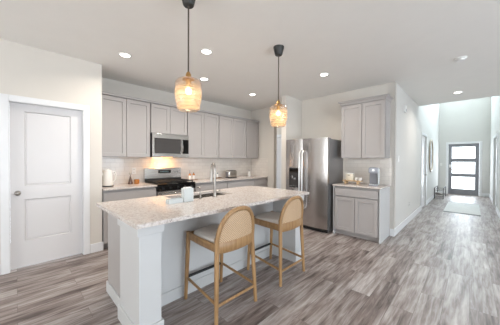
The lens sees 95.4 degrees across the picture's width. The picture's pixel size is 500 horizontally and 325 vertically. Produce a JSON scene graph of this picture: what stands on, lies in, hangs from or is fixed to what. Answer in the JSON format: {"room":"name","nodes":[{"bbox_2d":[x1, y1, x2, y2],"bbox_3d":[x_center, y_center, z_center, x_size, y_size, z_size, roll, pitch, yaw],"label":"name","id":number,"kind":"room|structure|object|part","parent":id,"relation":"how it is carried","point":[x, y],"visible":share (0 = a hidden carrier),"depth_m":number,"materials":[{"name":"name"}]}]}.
{"room":"kitchen","nodes":[
{"label":"kitchen","id":0,"kind":"room"},
{"bbox_2d":[0,39,101,269],"bbox_3d":[-4.319,-0.056,1.613,0.600,2.746,5.485,1,1,44],"label":"wall","id":1,"kind":"structure","parent":0,"point":[25,71],"depth_m":3.04,"materials":[{"name":"paint"}]},
{"bbox_2d":[0,93,89,274],"bbox_3d":[-2.631,0.253,2.982,0.116,2.112,0.864,1,1,44],"label":"door","id":2,"kind":"structure","parent":1,"relation":"in","point":[45,194],"depth_m":2.95,"materials":[{"name":"white paint"}]},
{"bbox_2d":[0,242,103,274],"bbox_3d":[-4.100,1.255,1.418,0.014,0.130,5.499,1,1,44],"label":"baseboard","id":3,"kind":"structure","parent":1,"relation":"attached to","point":[95,247],"depth_m":3.32,"materials":[{"name":"white paint"}]},
{"bbox_2d":[102,78,250,182],"bbox_3d":[-1.382,-0.083,5.145,0.120,2.746,3.915,1,1,44],"label":"wall","id":4,"kind":"structure","parent":0,"point":[108,85],"depth_m":4.71,"materials":[{"name":"paint"}]},
{"bbox_2d":[102,94,149,156],"bbox_3d":[-2.207,-0.591,3.966,0.327,0.990,0.797,1,1,44],"label":"upper cabinet","id":5,"kind":"object","parent":4,"relation":"attached to","point":[125,122],"visible":0.82,"depth_m":3.84,"materials":[{"name":"grey paint"}]},
{"bbox_3d":[-2.236,-0.585,3.717,0.019,0.972,0.388,1,1,44],"label":"door","id":6,"kind":"part","parent":5,"relation":"part of","materials":[{"name":"grey paint"}]},
{"bbox_3d":[-1.958,-0.587,4.002,0.019,0.972,0.388,1,1,44],"label":"door","id":7,"kind":"part","parent":5,"relation":"part of","materials":[{"name":"grey paint"}]},
{"bbox_2d":[102,91,258,121],"bbox_3d":[-1.175,-1.113,5.006,0.348,0.039,3.735,1,1,44],"label":"crown molding","id":8,"kind":"structure","parent":5,"relation":"on","point":[103,93],"depth_m":4.39,"materials":[{"name":"grey paint"}]},
{"bbox_2d":[150,103,186,135],"bbox_3d":[-1.664,-0.819,4.521,0.327,0.540,0.742,1,1,44],"label":"upper cabinet","id":9,"kind":"object","parent":4,"relation":"attached to","point":[163,119],"visible":0.93,"depth_m":4.37,"materials":[{"name":"grey paint"}]},
{"bbox_3d":[-1.683,-0.814,4.281,0.019,0.522,0.361,1,1,44],"label":"door","id":10,"kind":"part","parent":9,"relation":"part of","materials":[{"name":"grey paint"}]},
{"bbox_2d":[150,133,188,156],"bbox_3d":[-1.622,-0.319,4.485,0.443,0.439,0.735,1,1,44],"label":"microwave","id":11,"kind":"object","parent":9,"relation":"attached to","point":[161,145],"visible":0.98,"depth_m":4.33,"materials":[{"name":"silver metal"}]},
{"bbox_3d":[-1.304,-0.314,4.594,0.016,0.280,0.135,1,1,44],"label":"control panel","id":12,"kind":"part","parent":11,"relation":"part of","materials":[{"name":"black glass"}]},
{"bbox_3d":[-1.425,-0.816,4.546,0.019,0.522,0.361,1,1,44],"label":"door","id":13,"kind":"part","parent":9,"relation":"part of","materials":[{"name":"grey paint"}]},
{"bbox_2d":[102,157,250,183],"bbox_3d":[-1.298,0.133,5.143,0.008,0.486,3.787,1,1,44],"label":"backsplash","id":14,"kind":"structure","parent":4,"relation":"attached to","point":[122,166],"depth_m":4.84,"materials":[{"name":"tile"}]},
{"bbox_2d":[180,110,218,157],"bbox_3d":[-1.119,-0.598,5.084,0.327,0.990,0.807,1,1,44],"label":"upper cabinet","id":15,"kind":"object","parent":4,"relation":"attached to","point":[202,128],"visible":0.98,"depth_m":4.95,"materials":[{"name":"grey paint"}]},
{"bbox_3d":[-1.149,-0.593,4.833,0.019,0.972,0.394,1,1,44],"label":"door","id":16,"kind":"part","parent":15,"relation":"part of","materials":[{"name":"grey paint"}]},
{"bbox_3d":[-0.868,-0.595,5.121,0.019,0.972,0.394,1,1,44],"label":"door","id":17,"kind":"part","parent":15,"relation":"part of","materials":[{"name":"grey paint"}]},
{"bbox_2d":[218,115,245,157],"bbox_3d":[-0.521,-0.603,5.699,0.327,0.990,0.892,1,1,44],"label":"upper cabinet","id":18,"kind":"object","parent":4,"relation":"attached to","point":[232,131],"visible":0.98,"depth_m":5.55,"materials":[{"name":"grey paint"}]},
{"bbox_3d":[-0.566,-0.597,5.432,0.019,0.972,0.436,1,1,44],"label":"door","id":19,"kind":"part","parent":18,"relation":"part of","materials":[{"name":"grey paint"}]},
{"bbox_3d":[-0.255,-0.599,5.751,0.019,0.972,0.436,1,1,44],"label":"door","id":20,"kind":"part","parent":18,"relation":"part of","materials":[{"name":"grey paint"}]},
{"bbox_2d":[246,120,257,157],"bbox_3d":[-0.045,-0.606,6.188,0.327,0.990,0.457,1,1,44],"label":"upper cabinet","id":21,"kind":"object","parent":4,"relation":"attached to","point":[251,127],"visible":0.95,"depth_m":6.06,"materials":[{"name":"grey paint"}]},
{"bbox_2d":[0,0,499,110],"bbox_3d":[0.631,-1.464,1.113,9.920,0.120,11.930,1,1,44],"label":"ceiling","id":22,"kind":"structure","parent":0,"point":[414,45],"depth_m":2.67,"materials":[{"name":"paint"}]},
{"bbox_2d":[118,52,131,57],"bbox_3d":[-1.667,-1.431,3.036,0.164,0.007,0.164,1,1,44],"label":"recessed light","id":23,"kind":"object","parent":22,"relation":"in","point":[122,54],"visible":1,"depth_m":3.04,"materials":[{"name":"white plastic"}]},
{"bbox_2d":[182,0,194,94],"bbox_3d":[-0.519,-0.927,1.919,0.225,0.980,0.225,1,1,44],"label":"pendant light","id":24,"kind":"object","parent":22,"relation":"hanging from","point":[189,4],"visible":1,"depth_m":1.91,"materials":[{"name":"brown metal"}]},
{"bbox_3d":[-0.519,-1.035,1.917,0.013,0.565,0.013,1,1,44],"label":"rod","id":25,"kind":"part","parent":24,"relation":"part of","materials":[{"name":"brown metal"}]},
{"bbox_3d":[-0.521,-0.608,1.922,0.058,0.069,0.058,1,1,44],"label":"bulb","id":26,"kind":"part","parent":24,"relation":"part of","materials":[{"name":"beige glass"}]},
{"bbox_2d":[200,48,212,54],"bbox_3d":[-0.561,-1.425,2.929,0.164,0.007,0.164,1,1,44],"label":"recessed light","id":27,"kind":"object","parent":22,"relation":"in","point":[205,51],"visible":1,"depth_m":2.92,"materials":[{"name":"white plastic"}]},
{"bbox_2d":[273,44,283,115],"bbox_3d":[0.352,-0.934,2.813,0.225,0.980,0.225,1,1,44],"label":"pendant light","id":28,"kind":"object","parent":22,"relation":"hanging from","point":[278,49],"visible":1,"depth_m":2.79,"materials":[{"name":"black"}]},
{"bbox_3d":[0.352,-1.041,2.812,0.013,0.565,0.013,1,1,44],"label":"rod","id":29,"kind":"part","parent":28,"relation":"part of","materials":[{"name":"brown metal"}]},
{"bbox_2d":[319,73,328,76],"bbox_3d":[1.203,-1.427,3.697,0.164,0.007,0.164,1,1,44],"label":"recessed light","id":30,"kind":"object","parent":22,"relation":"in","point":[321,74],"visible":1,"depth_m":3.69,"materials":[{"name":"white plastic"}]},
{"bbox_2d":[454,56,466,61],"bbox_3d":[2.856,-1.397,3.085,0.132,0.040,0.132,1,1,44],"label":"smoke detector","id":31,"kind":"object","parent":22,"relation":"attached to","point":[461,58],"visible":1,"depth_m":3.05,"materials":[{"name":"white plastic"}]},
{"bbox_2d":[0,193,499,324],"bbox_3d":[2.461,1.353,3.036,9.920,0.050,17.210,1,1,44],"label":"floor","id":32,"kind":"structure","parent":0,"point":[442,268],"depth_m":2.45,"materials":[{"name":"wood"}]},
{"bbox_2d":[102,187,155,247],"bbox_3d":[-2.110,0.861,3.861,0.609,0.880,0.787,1,1,44],"label":"base cabinet","id":33,"kind":"object","parent":32,"relation":"on","point":[123,194],"visible":0.29,"depth_m":3.50,"materials":[{"name":"grey paint"}]},
{"bbox_3d":[-2.036,0.904,3.514,0.019,0.599,0.387,1,1,44],"label":"door","id":34,"kind":"part","parent":33,"relation":"part of","materials":[{"name":"grey paint"}]},
{"bbox_2d":[102,182,156,190],"bbox_3d":[-2.104,0.400,3.853,0.642,0.026,0.799,1,1,44],"label":"countertop","id":35,"kind":"structure","parent":33,"relation":"on","point":[140,185],"depth_m":3.70,"materials":[{"name":"stone"}]},
{"bbox_2d":[102,168,116,186],"bbox_3d":[-2.306,0.242,3.700,0.197,0.292,0.172,0,1,-6],"label":"kettle","id":36,"kind":"object","parent":35,"relation":"on","point":[107,181],"visible":0.97,"depth_m":3.64,"materials":[{"name":"white ceramic"}]},
{"bbox_3d":[-1.897,0.520,3.651,0.019,0.135,0.782,1,1,44],"label":"drawer","id":37,"kind":"part","parent":33,"relation":"part of","materials":[{"name":"grey paint"}]},
{"bbox_2d":[144,168,194,195],"bbox_3d":[-1.542,0.705,4.398,0.669,1.185,0.750,1,1,44],"label":"range","id":38,"kind":"object","parent":32,"relation":"on","point":[168,181],"visible":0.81,"depth_m":4.35,"materials":[{"name":"silver metal"}]},
{"bbox_3d":[-1.361,0.770,4.223,0.035,0.520,0.730,1,1,44],"label":"oven door","id":39,"kind":"part","parent":38,"relation":"part of","materials":[{"name":"silver metal"}]},
{"bbox_2d":[145,181,194,185],"bbox_3d":[-1.533,0.388,4.388,0.550,0.030,0.750,1,1,44],"label":"cooktop","id":40,"kind":"object","parent":38,"relation":"in","point":[159,183],"depth_m":4.20,"materials":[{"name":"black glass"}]},
{"bbox_3d":[-1.325,0.556,4.186,0.064,0.028,0.630,1,1,44],"label":"oven handle","id":41,"kind":"part","parent":38,"relation":"part of","materials":[{"name":"silver metal"}]},
{"bbox_3d":[-1.351,0.454,4.210,0.060,0.093,0.750,1,1,44],"label":"control panel","id":42,"kind":"part","parent":38,"relation":"part of","materials":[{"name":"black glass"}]},
{"bbox_2d":[106,193,303,324],"bbox_3d":[-0.382,0.881,2.716,1.030,0.880,2.162,1,1,44],"label":"kitchen island","id":43,"kind":"object","parent":32,"relation":"on","point":[146,266],"visible":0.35,"depth_m":2.15,"materials":[{"name":"grey paint"}]},
{"bbox_3d":[-1.282,1.268,2.154,0.523,0.110,0.014,1,1,44],"label":"baseboard","id":44,"kind":"part","parent":43,"relation":"part of","materials":[{"name":"white paint"}]},
{"bbox_3d":[-1.258,0.883,2.151,0.525,0.880,0.018,1,1,44],"label":"panel","id":45,"kind":"part","parent":43,"relation":"part of","materials":[{"name":"grey paint"}]},
{"bbox_2d":[96,186,308,229],"bbox_3d":[-0.365,0.420,2.700,1.100,0.030,2.245,1,1,44],"label":"island countertop","id":46,"kind":"structure","parent":43,"relation":"on","point":[138,213],"depth_m":2.21,"materials":[{"name":"stone"}]},
{"bbox_2d":[166,197,182,203],"bbox_3d":[-0.761,0.385,2.292,0.070,0.045,0.150,1,1,44],"label":"soap tray","id":47,"kind":"object","parent":46,"relation":"on","point":[179,199],"visible":1,"depth_m":2.26,"materials":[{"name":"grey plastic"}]},
{"bbox_2d":[181,187,193,201],"bbox_3d":[-0.656,0.332,2.385,0.060,0.150,0.110,1,1,44],"label":"sponge holder","id":48,"kind":"object","parent":46,"relation":"on","point":[187,193],"visible":0.91,"depth_m":2.36,"materials":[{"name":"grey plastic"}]},
{"bbox_2d":[193,193,224,198],"bbox_3d":[-0.613,0.530,2.834,0.388,0.186,0.768,1,1,44],"label":"sink","id":49,"kind":"object","parent":46,"relation":"in","point":[211,194],"visible":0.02,"depth_m":3.11,"materials":[{"name":"silver metal"}]},
{"bbox_2d":[210,162,219,196],"bbox_3d":[-0.443,0.201,2.731,0.156,0.406,0.114,1,1,31],"label":"faucet","id":50,"kind":"object","parent":46,"relation":"on","point":[213,163],"visible":1,"depth_m":2.67,"materials":[{"name":"silver metal"}]},
{"bbox_3d":[-0.304,0.882,2.639,0.018,0.880,1.797,1,1,44],"label":"seating panel","id":51,"kind":"part","parent":43,"relation":"part of","materials":[{"name":"white paint"}]},
{"bbox_3d":[-0.293,1.267,2.632,0.014,0.110,1.764,1,1,44],"label":"baseboard","id":52,"kind":"part","parent":43,"relation":"part of","materials":[{"name":"white paint"}]},
{"bbox_2d":[194,181,226,191],"bbox_3d":[-1.011,0.853,4.989,0.609,0.880,0.807,1,1,44],"label":"base cabinet","id":53,"kind":"object","parent":32,"relation":"on","point":[221,184],"visible":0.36,"depth_m":4.74,"materials":[{"name":"grey paint"}]},
{"bbox_2d":[193,175,267,182],"bbox_3d":[-0.519,0.389,5.481,0.642,0.026,2.215,1,1,44],"label":"countertop","id":54,"kind":"structure","parent":53,"relation":"on","point":[204,180],"depth_m":5.34,"materials":[{"name":"stone"}]},
{"bbox_2d":[225,170,236,177],"bbox_3d":[-0.457,0.281,5.628,0.160,0.186,0.297,1,1,44],"label":"toaster","id":55,"kind":"object","parent":54,"relation":"on","point":[228,173],"visible":1,"depth_m":5.54,"materials":[{"name":"silver metal"}]},
{"bbox_2d":[184,206,256,324],"bbox_3d":[-0.276,0.853,2.175,0.578,0.951,0.503,1,1,44],"label":"counter stool","id":56,"kind":"object","parent":32,"relation":"on","point":[221,238],"visible":1,"depth_m":2.02,"materials":[{"name":"brown wood"}]},
{"bbox_3d":[-0.607,0.995,2.203,0.070,0.662,0.042,1,1,27],"label":"leg","id":57,"kind":"part","parent":56,"relation":"part of","materials":[{"name":"brown wood"}]},
{"bbox_2d":[194,224,235,242],"bbox_3d":[-0.286,0.673,2.185,0.450,0.057,0.396,1,1,44],"label":"seat cushion","id":58,"kind":"object","parent":56,"relation":"on","point":[207,234],"depth_m":2.08,"materials":[{"name":"fabric"}]},
{"bbox_3d":[-0.274,0.980,1.869,0.041,0.702,0.078,0,1,-2],"label":"leg","id":59,"kind":"part","parent":56,"relation":"part of","materials":[{"name":"brown wood"}]},
{"bbox_3d":[-0.276,0.710,2.174,0.511,0.102,0.448,1,1,44],"label":"seat frame","id":60,"kind":"part","parent":56,"relation":"part of","materials":[{"name":"brown wood"}]},
{"bbox_3d":[-0.311,0.993,2.507,0.042,0.662,0.070,0,1,-29],"label":"leg","id":61,"kind":"part","parent":56,"relation":"part of","materials":[{"name":"brown wood"}]},
{"bbox_3d":[-0.104,0.555,2.006,0.102,0.350,0.464,1,1,44],"label":"backrest frame","id":62,"kind":"part","parent":56,"relation":"part of","materials":[{"name":"brown wood"}]},
{"bbox_3d":[-0.104,0.547,2.006,0.066,0.285,0.424,1,1,44],"label":"cane panel","id":63,"kind":"part","parent":56,"relation":"part of","materials":[{"name":"beige wicker"}]},
{"bbox_3d":[0.032,0.978,2.183,0.078,0.702,0.041,0,1,0],"label":"leg","id":64,"kind":"part","parent":56,"relation":"part of","materials":[{"name":"brown wood"}]},
{"bbox_2d":[226,179,254,187],"bbox_3d":[-0.413,0.849,5.604,0.609,0.880,0.892,1,1,44],"label":"base cabinet","id":65,"kind":"object","parent":32,"relation":"on","point":[246,182],"visible":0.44,"depth_m":5.36,"materials":[{"name":"grey paint"}]},
{"bbox_2d":[254,178,266,186],"bbox_3d":[0.074,0.845,6.103,0.609,0.880,0.487,1,1,44],"label":"base cabinet","id":66,"kind":"object","parent":32,"relation":"on","point":[262,182],"visible":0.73,"depth_m":5.89,"materials":[{"name":"grey paint"}]},
{"bbox_3d":[0.286,0.504,5.894,0.019,0.135,0.482,1,1,44],"label":"drawer","id":67,"kind":"part","parent":66,"relation":"part of","materials":[{"name":"grey paint"}]},
{"bbox_2d":[247,196,304,286],"bbox_3d":[0.327,0.848,2.766,0.578,0.951,0.503,1,1,44],"label":"counter stool","id":68,"kind":"object","parent":32,"relation":"on","point":[290,217],"visible":0.99,"depth_m":2.60,"materials":[{"name":"brown wood"}]},
{"bbox_3d":[-0.005,0.991,2.793,0.070,0.662,0.042,1,1,27],"label":"leg","id":69,"kind":"part","parent":68,"relation":"part of","materials":[{"name":"brown wood"}]},
{"bbox_3d":[0.291,0.989,3.097,0.042,0.662,0.070,0,1,-29],"label":"leg","id":70,"kind":"part","parent":68,"relation":"part of","materials":[{"name":"brown wood"}]},
{"bbox_2d":[255,211,288,223],"bbox_3d":[0.316,0.669,2.775,0.450,0.057,0.396,1,1,44],"label":"seat cushion","id":71,"kind":"object","parent":68,"relation":"on","point":[272,217],"depth_m":2.67,"materials":[{"name":"fabric"}]},
{"bbox_3d":[0.327,0.706,2.764,0.511,0.102,0.448,1,1,44],"label":"seat frame","id":72,"kind":"part","parent":68,"relation":"part of","materials":[{"name":"brown wood"}]},
{"bbox_3d":[0.329,0.976,2.459,0.041,0.702,0.078,0,1,-2],"label":"leg","id":73,"kind":"part","parent":68,"relation":"part of","materials":[{"name":"brown wood"}]},
{"bbox_3d":[0.499,0.550,2.596,0.102,0.350,0.464,1,1,44],"label":"backrest frame","id":74,"kind":"part","parent":68,"relation":"part of","materials":[{"name":"brown wood"}]},
{"bbox_3d":[0.498,0.543,2.596,0.066,0.285,0.424,1,1,44],"label":"cane panel","id":75,"kind":"part","parent":68,"relation":"part of","materials":[{"name":"beige wicker"}]},
{"bbox_3d":[0.634,0.974,2.773,0.078,0.702,0.041,0,1,0],"label":"leg","id":76,"kind":"part","parent":68,"relation":"part of","materials":[{"name":"brown wood"}]},
{"bbox_2d":[286,137,342,232],"bbox_3d":[1.302,0.418,4.696,0.913,1.775,0.808,1,1,44],"label":"refrigerator","id":77,"kind":"object","parent":32,"relation":"on","point":[313,165],"visible":0.74,"depth_m":4.35,"materials":[{"name":"silver metal"}]},
{"bbox_3d":[0.909,0.379,4.666,0.391,1.700,0.070,1,1,44],"label":"freezer door","id":78,"kind":"part","parent":77,"relation":"part of","materials":[{"name":"silver metal"}]},
{"bbox_3d":[0.983,0.336,4.501,0.024,1.163,0.083,1,1,44],"label":"handle","id":79,"kind":"part","parent":77,"relation":"part of","materials":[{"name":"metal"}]},
{"bbox_3d":[1.028,0.337,4.456,0.024,1.163,0.083,1,1,44],"label":"handle","id":80,"kind":"part","parent":77,"relation":"part of","materials":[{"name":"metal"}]},
{"bbox_3d":[1.239,0.384,4.345,0.514,1.700,0.070,1,1,44],"label":"fridge door","id":81,"kind":"part","parent":77,"relation":"part of","materials":[{"name":"silver metal"}]},
{"bbox_2d":[333,186,389,243],"bbox_3d":[2.018,0.875,4.147,0.782,0.880,0.607,1,1,44],"label":"base cabinet","id":82,"kind":"object","parent":32,"relation":"on","point":[364,213],"visible":0.96,"depth_m":3.90,"materials":[{"name":"grey paint"}]},
{"bbox_3d":[1.750,0.870,4.420,0.016,0.880,0.590,1,1,44],"label":"panel","id":83,"kind":"part","parent":82,"relation":"part of","materials":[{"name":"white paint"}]},
{"bbox_3d":[1.684,0.913,4.062,0.353,0.599,0.019,1,1,44],"label":"door","id":84,"kind":"part","parent":82,"relation":"part of","materials":[{"name":"grey paint"}]},
{"bbox_3d":[1.815,0.531,3.932,0.714,0.135,0.019,1,1,44],"label":"drawer","id":85,"kind":"part","parent":82,"relation":"part of","materials":[{"name":"grey paint"}]},
{"bbox_2d":[332,182,390,189],"bbox_3d":[2.015,0.414,4.129,0.800,0.026,0.615,1,1,44],"label":"countertop","id":86,"kind":"structure","parent":82,"relation":"on","point":[349,184],"depth_m":3.99,"materials":[{"name":"stone"}]},
{"bbox_2d":[342,179,361,183],"bbox_3d":[1.921,0.365,4.273,0.330,0.066,0.140,1,1,44],"label":"tray","id":87,"kind":"object","parent":86,"relation":"on","point":[345,180],"visible":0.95,"depth_m":4.22,"materials":[{"name":"brown wood"}]},
{"bbox_2d":[346,173,354,179],"bbox_3d":[1.897,0.264,4.310,0.140,0.135,0.094,1,1,44],"label":"canister","id":88,"kind":"object","parent":87,"relation":"on","point":[349,176],"visible":0.95,"depth_m":4.27,"materials":[{"name":"beige ceramic"}]},
{"bbox_2d":[368,167,379,185],"bbox_3d":[2.195,0.245,4.022,0.164,0.315,0.260,1,1,32],"label":"coffee maker","id":89,"kind":"object","parent":86,"relation":"on","point":[374,172],"visible":1,"depth_m":3.98,"materials":[{"name":"silver metal"}]},
{"bbox_3d":[2.281,0.245,4.032,0.029,0.285,0.148,1,1,32],"label":"water tank","id":90,"kind":"part","parent":89,"relation":"part of","materials":[{"name":"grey plastic"}]},
{"bbox_3d":[1.942,0.916,3.811,0.353,0.599,0.019,1,1,44],"label":"door","id":91,"kind":"part","parent":82,"relation":"part of","materials":[{"name":"grey paint"}]},
{"bbox_3d":[2.299,0.878,3.885,0.016,0.880,0.590,1,1,44],"label":"panel","id":92,"kind":"part","parent":82,"relation":"part of","materials":[{"name":"white paint"}]},
{"bbox_2d":[434,185,445,198],"bbox_3d":[7.046,1.092,8.430,0.264,0.391,1.024,1,1,44],"label":"shoe rack","id":93,"kind":"object","parent":32,"relation":"on","point":[437,188],"visible":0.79,"depth_m":8.16,"materials":[{"name":"grey metal"}]},
{"bbox_2d":[443,201,480,215],"bbox_3d":[6.113,1.298,6.549,0.710,0.011,2.020,1,1,44],"label":"rug","id":94,"kind":"object","parent":32,"relation":"on","point":[454,207],"visible":1,"depth_m":6.40,"materials":[{"name":"grey fabric"}]},
{"bbox_2d":[277,122,281,134],"bbox_3d":[0.796,-0.090,6.551,2.600,2.746,0.900,1,1,44],"label":"wall","id":95,"kind":"structure","parent":0,"point":[279,125],"depth_m":6.93,"materials":[{"name":"paint"}]},
{"bbox_2d":[277,134,280,188],"bbox_3d":[0.674,0.214,7.126,0.930,2.125,0.050,1,1,44],"label":"door","id":96,"kind":"structure","parent":95,"relation":"in","point":[278,136],"depth_m":6.90,"materials":[{"name":"white paint"}]},
{"bbox_2d":[251,82,396,235],"bbox_3d":[1.074,-0.073,5.130,3.660,2.746,0.750,1,1,44],"label":"wall","id":97,"kind":"structure","parent":0,"point":[319,117],"depth_m":4.98,"materials":[{"name":"paint"}]},
{"bbox_2d":[251,158,267,175],"bbox_3d":[0.251,0.127,6.283,0.622,0.486,0.008,1,1,44],"label":"backsplash","id":98,"kind":"structure","parent":97,"relation":"attached to","point":[259,166],"depth_m":6.27,"materials":[{"name":"tile"}]},
{"bbox_2d":[338,94,392,157],"bbox_3d":[2.115,-0.614,4.206,0.840,1.067,0.372,1,1,44],"label":"upper cabinet","id":99,"kind":"object","parent":97,"relation":"attached to","point":[365,124],"visible":1,"depth_m":4.06,"materials":[{"name":"grey paint"}]},
{"bbox_3d":[1.890,-0.577,4.242,0.364,0.977,0.019,1,1,44],"label":"door","id":100,"kind":"part","parent":99,"relation":"part of","materials":[{"name":"grey paint"}]},
{"bbox_3d":[2.116,-1.112,4.200,0.840,0.072,0.370,1,1,44],"label":"crown","id":101,"kind":"part","parent":99,"relation":"part of","materials":[{"name":"grey paint"}]},
{"bbox_3d":[2.156,-0.573,3.982,0.364,0.977,0.019,1,1,44],"label":"door","id":102,"kind":"part","parent":99,"relation":"part of","materials":[{"name":"grey paint"}]},
{"bbox_2d":[346,158,391,184],"bbox_3d":[2.240,0.156,4.346,0.810,0.486,0.008,1,1,44],"label":"backsplash","id":103,"kind":"structure","parent":97,"relation":"attached to","point":[359,166],"depth_m":4.33,"materials":[{"name":"tile"}]},
{"bbox_2d":[388,83,438,234],"bbox_3d":[5.179,-1.402,6.790,0.120,5.400,7.610,1,1,44],"label":"wall","id":104,"kind":"structure","parent":0,"point":[410,125],"depth_m":5.15,"materials":[{"name":"paint"}]},
{"bbox_2d":[390,191,438,236],"bbox_3d":[5.190,1.233,6.788,0.074,0.130,7.624,1,1,44],"label":"baseboard","id":105,"kind":"structure","parent":104,"relation":"attached to","point":[393,232],"depth_m":4.78,"materials":[{"name":"white paint"}]},
{"bbox_2d":[421,132,426,209],"bbox_3d":[4.999,0.234,6.544,0.109,2.132,0.994,1,1,44],"label":"door","id":106,"kind":"structure","parent":104,"relation":"in","point":[423,134],"depth_m":6.67,"materials":[{"name":"white paint"}]},
{"bbox_2d":[429,139,432,171],"bbox_3d":[6.024,-0.227,7.560,0.036,1.100,0.860,1,1,44],"label":"mirror","id":107,"kind":"object","parent":104,"relation":"attached to","point":[431,140],"visible":1,"depth_m":7.55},
{"bbox_3d":[6.018,-0.227,7.566,0.012,1.019,0.776,1,1,44],"label":"glass","id":108,"kind":"part","parent":107,"relation":"part of","materials":[{"name":"mirror"}]},
{"bbox_2d":[438,97,490,193],"bbox_3d":[8.456,-1.413,9.008,1.720,5.400,0.140,1,1,44],"label":"wall","id":109,"kind":"structure","parent":0,"point":[465,120],"depth_m":8.89,"materials":[{"name":"paint"}]},
{"bbox_2d":[446,141,481,196],"bbox_3d":[8.436,0.236,9.002,1.039,2.102,0.172,1,1,44],"label":"door","id":110,"kind":"structure","parent":109,"relation":"in","point":[478,157],"depth_m":8.94,"materials":[{"name":"grey paint"}]},
{"bbox_2d":[439,190,488,196],"bbox_3d":[8.392,1.222,8.982,1.452,0.130,0.014,1,1,44],"label":"baseboard","id":111,"kind":"structure","parent":109,"relation":"attached to","point":[483,194],"depth_m":8.57,"materials":[{"name":"white paint"}]},
{"bbox_2d":[490,96,499,210],"bbox_3d":[7.208,-1.392,6.580,0.120,5.400,5.080,1,1,44],"label":"wall","id":112,"kind":"structure","parent":0,"point":[495,101],"depth_m":7.04,"materials":[{"name":"paint"}]},
{"bbox_2d":[489,194,499,217],"bbox_3d":[7.150,1.242,6.656,0.014,0.130,5.080,1,1,44],"label":"baseboard","id":113,"kind":"structure","parent":112,"relation":"attached to","point":[490,197],"depth_m":5.92,"materials":[{"name":"white paint"}]},
{"bbox_2d":[492,133,497,206],"bbox_3d":[7.141,0.252,6.587,0.081,2.112,1.444,1,1,44],"label":"door","id":114,"kind":"structure","parent":112,"relation":"in","point":[496,135],"depth_m":6.88,"materials":[{"name":"white paint"}]}
]}

